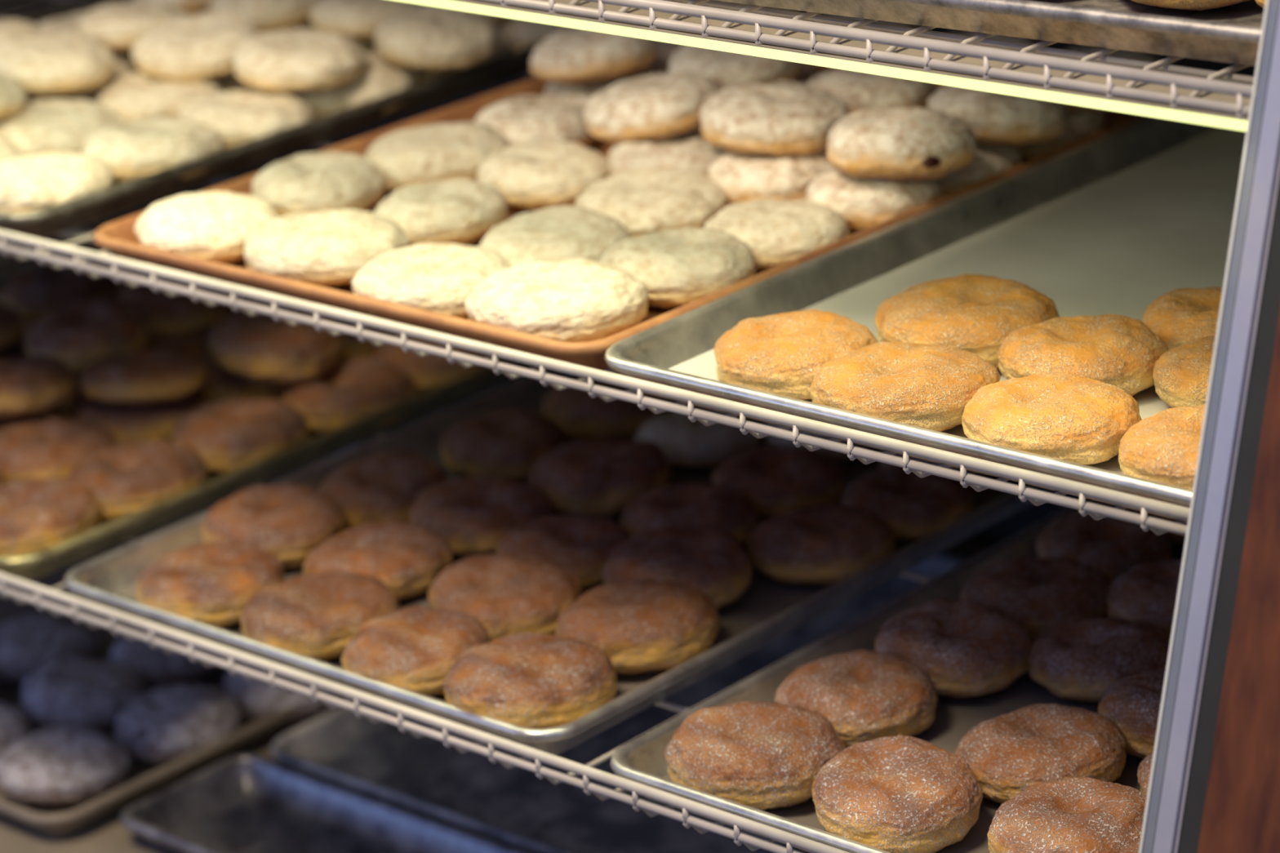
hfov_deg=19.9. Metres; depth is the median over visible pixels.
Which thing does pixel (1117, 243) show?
parchment paper
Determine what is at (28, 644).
donut
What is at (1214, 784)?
display case
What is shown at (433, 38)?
donut
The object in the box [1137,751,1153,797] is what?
donut
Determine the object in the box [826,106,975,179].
donut
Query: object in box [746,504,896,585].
donut
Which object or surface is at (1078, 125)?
donut
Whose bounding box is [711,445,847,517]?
donut
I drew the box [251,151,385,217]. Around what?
donut
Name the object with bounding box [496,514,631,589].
donut
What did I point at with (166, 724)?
donut
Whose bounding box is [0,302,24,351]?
donut
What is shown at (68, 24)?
donut
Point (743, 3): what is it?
donut
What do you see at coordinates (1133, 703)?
donut
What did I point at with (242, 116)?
donut
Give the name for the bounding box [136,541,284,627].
donut
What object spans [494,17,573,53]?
donut
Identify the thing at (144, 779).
baking tray
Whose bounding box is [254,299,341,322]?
donut
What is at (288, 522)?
donut
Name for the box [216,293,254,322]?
donut
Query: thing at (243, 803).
baking pan
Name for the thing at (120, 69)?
donut
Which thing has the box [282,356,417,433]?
donut
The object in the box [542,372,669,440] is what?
donut
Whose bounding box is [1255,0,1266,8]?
donut
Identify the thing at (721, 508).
donut
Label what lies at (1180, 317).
donut
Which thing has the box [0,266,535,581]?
baking tray
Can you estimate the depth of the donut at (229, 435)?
2.60 m
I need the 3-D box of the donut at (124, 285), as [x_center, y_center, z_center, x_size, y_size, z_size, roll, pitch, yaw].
[-0.376,-0.107,2.959,0.099,0.039,0.100,-4,20,1]
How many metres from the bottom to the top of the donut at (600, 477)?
0.042 m
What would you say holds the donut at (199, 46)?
on the donut at (138, 95)
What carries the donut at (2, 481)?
on the baking tray at (220, 486)
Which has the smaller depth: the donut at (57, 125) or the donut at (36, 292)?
the donut at (57, 125)
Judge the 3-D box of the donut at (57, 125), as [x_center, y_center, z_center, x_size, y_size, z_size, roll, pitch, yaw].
[-0.419,-0.210,2.618,0.100,0.038,0.099,-13,22,-23]
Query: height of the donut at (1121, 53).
0.039 m
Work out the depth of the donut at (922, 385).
1.97 m
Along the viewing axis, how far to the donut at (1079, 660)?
2.15 m
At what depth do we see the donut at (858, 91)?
2.42 m
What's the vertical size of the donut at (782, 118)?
0.042 m
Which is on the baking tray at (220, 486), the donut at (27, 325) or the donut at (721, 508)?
the donut at (27, 325)
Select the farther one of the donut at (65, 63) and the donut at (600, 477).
the donut at (65, 63)
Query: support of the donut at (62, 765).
on the baking tray at (144, 779)
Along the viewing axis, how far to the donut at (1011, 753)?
2.02 m
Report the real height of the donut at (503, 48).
0.036 m
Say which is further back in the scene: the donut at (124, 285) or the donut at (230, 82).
the donut at (124, 285)
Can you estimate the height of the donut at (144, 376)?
0.035 m
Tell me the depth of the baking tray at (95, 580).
2.33 m
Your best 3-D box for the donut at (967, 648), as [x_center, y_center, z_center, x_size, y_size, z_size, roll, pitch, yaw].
[0.189,0.133,2.192,0.093,0.042,0.096,-16,23,-28]
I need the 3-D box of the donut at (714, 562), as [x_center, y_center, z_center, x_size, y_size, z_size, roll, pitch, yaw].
[0.024,0.092,2.341,0.096,0.039,0.098,-3,20,3]
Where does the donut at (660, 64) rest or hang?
on the baking tray at (119, 237)
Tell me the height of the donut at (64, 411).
0.036 m
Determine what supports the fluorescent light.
attached to the display case
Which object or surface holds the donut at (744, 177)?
on the baking tray at (119, 237)
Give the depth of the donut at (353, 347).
2.79 m
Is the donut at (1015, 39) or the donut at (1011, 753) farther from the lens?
the donut at (1015, 39)
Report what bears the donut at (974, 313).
on the parchment paper at (1117, 243)
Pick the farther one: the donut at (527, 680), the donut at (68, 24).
the donut at (68, 24)
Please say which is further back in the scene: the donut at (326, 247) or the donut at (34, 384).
the donut at (34, 384)
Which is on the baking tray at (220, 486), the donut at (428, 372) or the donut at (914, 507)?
the donut at (428, 372)
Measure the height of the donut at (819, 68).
0.040 m
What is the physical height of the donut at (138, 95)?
0.036 m
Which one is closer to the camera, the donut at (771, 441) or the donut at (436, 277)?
the donut at (436, 277)
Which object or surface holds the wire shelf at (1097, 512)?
attached to the display case
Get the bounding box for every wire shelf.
[0,0,1190,535]
[0,177,1061,852]
[478,0,1257,117]
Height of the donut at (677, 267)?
0.035 m
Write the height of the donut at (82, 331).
0.043 m
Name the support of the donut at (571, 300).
on the baking tray at (119, 237)
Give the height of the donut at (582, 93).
0.034 m
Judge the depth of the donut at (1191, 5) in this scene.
1.87 m
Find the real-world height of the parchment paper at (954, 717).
0.004 m
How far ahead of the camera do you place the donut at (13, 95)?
2.60 m
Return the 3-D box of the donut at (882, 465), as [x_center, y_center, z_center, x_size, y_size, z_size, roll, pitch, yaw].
[0.209,0.019,2.518,0.086,0.028,0.084,1,21,13]
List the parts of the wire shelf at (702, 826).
rod, rod, rod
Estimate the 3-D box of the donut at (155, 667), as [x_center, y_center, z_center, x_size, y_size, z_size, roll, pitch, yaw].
[-0.363,0.174,2.831,0.091,0.035,0.090,0,21,11]
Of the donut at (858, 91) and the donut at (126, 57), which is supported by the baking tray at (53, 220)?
the donut at (126, 57)
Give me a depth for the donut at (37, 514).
2.48 m
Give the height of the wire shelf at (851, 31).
0.018 m
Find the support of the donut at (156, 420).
on the baking tray at (220, 486)
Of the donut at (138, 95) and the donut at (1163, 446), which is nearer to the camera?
the donut at (1163, 446)
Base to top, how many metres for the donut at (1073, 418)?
0.035 m
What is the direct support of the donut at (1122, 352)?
on the parchment paper at (1117, 243)
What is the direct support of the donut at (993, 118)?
on the donut at (989, 160)
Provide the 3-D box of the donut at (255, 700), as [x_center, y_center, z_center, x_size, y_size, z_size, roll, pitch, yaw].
[-0.268,0.194,2.749,0.090,0.039,0.092,-3,20,3]
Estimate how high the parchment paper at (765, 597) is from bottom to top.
0.004 m
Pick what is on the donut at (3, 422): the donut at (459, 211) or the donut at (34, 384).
the donut at (34, 384)
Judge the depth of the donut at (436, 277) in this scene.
2.21 m
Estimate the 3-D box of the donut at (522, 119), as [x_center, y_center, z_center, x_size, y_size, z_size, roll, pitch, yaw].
[-0.073,-0.210,2.553,0.086,0.034,0.093,-7,20,-7]
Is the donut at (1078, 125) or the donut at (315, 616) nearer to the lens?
the donut at (315, 616)
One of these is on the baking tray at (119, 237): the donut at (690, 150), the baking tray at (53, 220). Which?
the donut at (690, 150)
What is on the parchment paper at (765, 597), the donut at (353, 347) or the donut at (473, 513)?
the donut at (473, 513)
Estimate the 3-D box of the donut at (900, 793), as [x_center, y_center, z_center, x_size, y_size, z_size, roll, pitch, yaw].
[0.141,0.203,2.007,0.093,0.043,0.098,-16,24,-29]
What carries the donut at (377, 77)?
on the baking tray at (53, 220)
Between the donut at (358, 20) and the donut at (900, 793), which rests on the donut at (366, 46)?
the donut at (358, 20)
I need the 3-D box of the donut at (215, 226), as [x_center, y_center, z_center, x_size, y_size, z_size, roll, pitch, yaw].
[-0.282,-0.129,2.377,0.096,0.033,0.099,10,24,32]
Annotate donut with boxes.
[0,18,40,44]
[0,31,114,94]
[0,73,26,119]
[0,98,122,156]
[0,134,22,161]
[0,151,114,213]
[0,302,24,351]
[0,334,29,359]
[0,355,75,418]
[0,413,35,428]
[0,417,117,484]
[0,471,5,485]
[0,477,100,556]
[0,613,97,683]
[0,702,30,756]
[0,724,129,806]
[4,260,122,324]
[21,657,146,731]
[22,297,118,334]
[24,297,148,373]
[26,58,133,102]
[35,373,84,418]
[37,10,88,34]
[66,440,208,521]
[70,389,208,444]
[76,0,189,51]
[80,349,204,404]
[81,116,223,184]
[93,72,223,121]
[110,626,224,686]
[111,49,142,73]
[114,684,242,764]
[116,271,150,298]
[119,275,231,334]
[131,11,260,81]
[134,191,277,262]
[135,0,213,15]
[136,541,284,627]
[144,322,216,355]
[173,396,310,473]
[178,88,312,148]
[191,346,285,404]
[201,484,346,568]
[208,0,319,33]
[208,305,343,384]
[216,71,280,93]
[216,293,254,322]
[223,662,341,722]
[233,27,363,91]
[240,571,399,660]
[243,208,408,286]
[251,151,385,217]
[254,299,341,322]
[280,52,417,119]
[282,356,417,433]
[297,20,377,53]
[303,520,452,599]
[310,0,425,40]
[318,451,448,528]
[336,320,393,359]
[341,605,490,696]
[351,242,511,318]
[364,121,509,193]
[372,332,503,392]
[373,5,498,71]
[373,177,507,246]
[409,474,552,557]
[411,31,511,84]
[427,551,582,641]
[440,408,566,481]
[443,631,617,730]
[464,258,648,342]
[474,94,594,146]
[476,140,608,209]
[479,204,629,266]
[480,13,505,22]
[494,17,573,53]
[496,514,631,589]
[527,438,671,517]
[529,28,658,84]
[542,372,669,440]
[544,68,654,106]
[555,579,719,674]
[574,166,726,237]
[583,71,719,143]
[599,226,756,307]
[601,524,751,608]
[606,129,728,177]
[620,483,759,544]
[634,408,761,468]
[644,40,682,74]
[664,701,845,809]
[668,44,800,90]
[682,3,795,45]
[699,80,849,157]
[704,199,849,269]
[707,150,838,206]
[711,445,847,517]
[714,309,878,399]
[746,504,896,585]
[763,422,878,461]
[774,648,937,748]
[791,62,826,84]
[804,168,941,231]
[806,69,935,114]
[809,341,1000,431]
[810,13,923,71]
[811,735,982,852]
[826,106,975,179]
[840,466,973,541]
[874,274,1059,368]
[875,598,1032,697]
[879,449,990,477]
[927,85,1066,146]
[934,31,1051,90]
[935,142,1022,196]
[955,703,1126,804]
[960,557,1111,642]
[961,372,1142,464]
[986,777,1146,852]
[997,314,1168,395]
[1017,111,1105,162]
[1026,617,1170,702]
[1035,506,1172,584]
[1055,46,1168,112]
[1097,668,1165,759]
[1106,559,1182,639]
[1118,404,1205,489]
[1118,836,1141,852]
[1131,0,1251,10]
[1137,510,1187,546]
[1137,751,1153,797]
[1142,286,1222,350]
[1152,336,1215,408]
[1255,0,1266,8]
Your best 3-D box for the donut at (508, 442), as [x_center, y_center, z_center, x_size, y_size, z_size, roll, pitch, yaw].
[-0.095,0.014,2.578,0.092,0.036,0.088,12,25,36]
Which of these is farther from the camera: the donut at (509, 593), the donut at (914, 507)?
the donut at (914, 507)
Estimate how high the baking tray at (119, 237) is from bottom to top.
0.025 m
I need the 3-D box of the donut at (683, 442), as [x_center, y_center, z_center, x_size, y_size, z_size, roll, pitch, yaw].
[0.042,0.008,2.579,0.089,0.030,0.086,6,22,25]
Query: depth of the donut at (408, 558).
2.37 m
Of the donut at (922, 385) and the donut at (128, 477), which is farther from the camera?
the donut at (128, 477)
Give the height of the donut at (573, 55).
0.040 m
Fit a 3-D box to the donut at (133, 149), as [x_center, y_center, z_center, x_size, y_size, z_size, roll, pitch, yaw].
[-0.341,-0.193,2.555,0.099,0.039,0.100,2,21,17]
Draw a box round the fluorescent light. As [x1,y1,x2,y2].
[392,0,1251,131]
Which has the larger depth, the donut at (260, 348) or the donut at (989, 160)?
the donut at (260, 348)
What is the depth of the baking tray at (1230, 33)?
1.85 m
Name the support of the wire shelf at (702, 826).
attached to the display case
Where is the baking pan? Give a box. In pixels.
[120,754,533,852]
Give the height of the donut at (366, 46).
0.038 m
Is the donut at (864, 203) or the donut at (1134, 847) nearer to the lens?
the donut at (1134, 847)
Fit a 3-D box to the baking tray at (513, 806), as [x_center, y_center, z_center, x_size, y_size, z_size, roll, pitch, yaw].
[0.138,0.216,2.642,0.620,0.025,0.560,14,27,40]
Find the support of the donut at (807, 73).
on the baking tray at (119, 237)
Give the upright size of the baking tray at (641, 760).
0.025 m
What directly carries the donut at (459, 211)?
on the baking tray at (119, 237)
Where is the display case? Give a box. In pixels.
[0,0,1279,852]
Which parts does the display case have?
panel, edge trim, corner post, wood frame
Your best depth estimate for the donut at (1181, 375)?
1.96 m
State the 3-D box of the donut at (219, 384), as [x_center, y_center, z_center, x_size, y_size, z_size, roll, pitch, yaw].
[-0.299,-0.040,2.763,0.102,0.040,0.099,6,22,26]
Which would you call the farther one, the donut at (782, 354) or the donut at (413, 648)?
the donut at (413, 648)
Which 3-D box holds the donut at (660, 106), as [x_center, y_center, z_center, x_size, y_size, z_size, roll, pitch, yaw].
[0.008,-0.215,2.457,0.091,0.038,0.092,10,24,33]
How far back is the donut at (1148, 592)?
2.22 m
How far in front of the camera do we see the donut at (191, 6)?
2.84 m
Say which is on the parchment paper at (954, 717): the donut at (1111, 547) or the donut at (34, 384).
the donut at (1111, 547)
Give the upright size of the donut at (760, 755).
0.044 m
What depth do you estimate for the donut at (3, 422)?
2.67 m
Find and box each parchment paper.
[112,399,1018,702]
[662,546,1184,852]
[669,127,1246,474]
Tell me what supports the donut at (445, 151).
on the baking tray at (119, 237)
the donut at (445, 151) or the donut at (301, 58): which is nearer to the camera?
the donut at (445, 151)
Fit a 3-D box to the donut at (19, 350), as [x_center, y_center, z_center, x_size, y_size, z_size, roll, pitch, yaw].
[-0.510,-0.049,2.831,0.101,0.036,0.099,-18,25,-34]
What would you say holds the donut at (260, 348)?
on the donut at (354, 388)
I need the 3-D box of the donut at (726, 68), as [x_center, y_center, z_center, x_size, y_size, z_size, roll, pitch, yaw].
[0.066,-0.251,2.538,0.091,0.041,0.091,-18,24,-33]
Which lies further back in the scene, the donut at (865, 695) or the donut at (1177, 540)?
the donut at (1177, 540)
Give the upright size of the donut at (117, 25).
0.033 m
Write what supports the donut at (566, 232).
on the baking tray at (119, 237)
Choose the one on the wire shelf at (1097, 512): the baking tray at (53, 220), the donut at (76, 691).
the baking tray at (53, 220)
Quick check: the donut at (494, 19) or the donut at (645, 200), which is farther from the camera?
the donut at (494, 19)
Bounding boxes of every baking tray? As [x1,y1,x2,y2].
[0,0,538,238]
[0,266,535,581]
[0,441,366,836]
[64,368,1055,755]
[93,19,1201,370]
[271,553,965,852]
[604,116,1219,522]
[609,497,1117,852]
[716,0,1264,66]
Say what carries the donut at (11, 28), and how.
on the donut
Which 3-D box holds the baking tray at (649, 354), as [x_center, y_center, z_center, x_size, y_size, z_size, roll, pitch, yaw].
[0.359,-0.086,2.156,0.460,0.025,0.660,14,27,40]
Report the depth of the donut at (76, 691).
2.73 m
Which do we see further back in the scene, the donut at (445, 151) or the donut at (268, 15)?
the donut at (268, 15)
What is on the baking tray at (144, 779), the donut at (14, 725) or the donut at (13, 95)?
the donut at (14, 725)
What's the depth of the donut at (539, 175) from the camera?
2.40 m
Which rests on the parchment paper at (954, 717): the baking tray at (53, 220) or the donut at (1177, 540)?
the donut at (1177, 540)
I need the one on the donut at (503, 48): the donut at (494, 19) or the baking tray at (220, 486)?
the donut at (494, 19)
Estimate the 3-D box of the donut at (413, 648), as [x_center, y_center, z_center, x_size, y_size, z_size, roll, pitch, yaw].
[-0.136,0.138,2.243,0.089,0.040,0.096,3,21,18]
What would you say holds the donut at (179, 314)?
on the donut at (189, 344)
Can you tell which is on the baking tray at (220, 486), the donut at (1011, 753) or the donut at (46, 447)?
the donut at (46, 447)
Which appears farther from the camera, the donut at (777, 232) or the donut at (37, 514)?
the donut at (37, 514)
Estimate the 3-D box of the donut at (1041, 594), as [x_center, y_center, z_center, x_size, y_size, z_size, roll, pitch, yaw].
[0.246,0.107,2.260,0.093,0.035,0.090,-18,24,-34]
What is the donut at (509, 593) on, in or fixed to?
on the parchment paper at (765, 597)
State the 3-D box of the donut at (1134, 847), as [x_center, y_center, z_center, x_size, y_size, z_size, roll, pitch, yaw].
[0.288,0.234,1.903,0.088,0.038,0.084,-15,23,-27]
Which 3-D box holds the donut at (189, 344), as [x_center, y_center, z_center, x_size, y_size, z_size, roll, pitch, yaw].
[-0.370,-0.063,2.828,0.098,0.046,0.101,1,21,14]
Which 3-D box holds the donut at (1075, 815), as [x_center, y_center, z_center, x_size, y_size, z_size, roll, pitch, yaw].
[0.234,0.218,1.955,0.091,0.040,0.093,7,23,28]
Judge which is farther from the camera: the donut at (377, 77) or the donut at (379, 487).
the donut at (377, 77)
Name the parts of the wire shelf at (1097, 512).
rod, rod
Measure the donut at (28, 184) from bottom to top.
0.037 m
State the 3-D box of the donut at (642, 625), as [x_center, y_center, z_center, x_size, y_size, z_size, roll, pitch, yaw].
[-0.002,0.122,2.254,0.101,0.044,0.094,-3,20,4]
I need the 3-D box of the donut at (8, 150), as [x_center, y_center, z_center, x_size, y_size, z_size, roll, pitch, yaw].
[-0.482,-0.182,2.555,0.098,0.037,0.100,-10,21,-16]

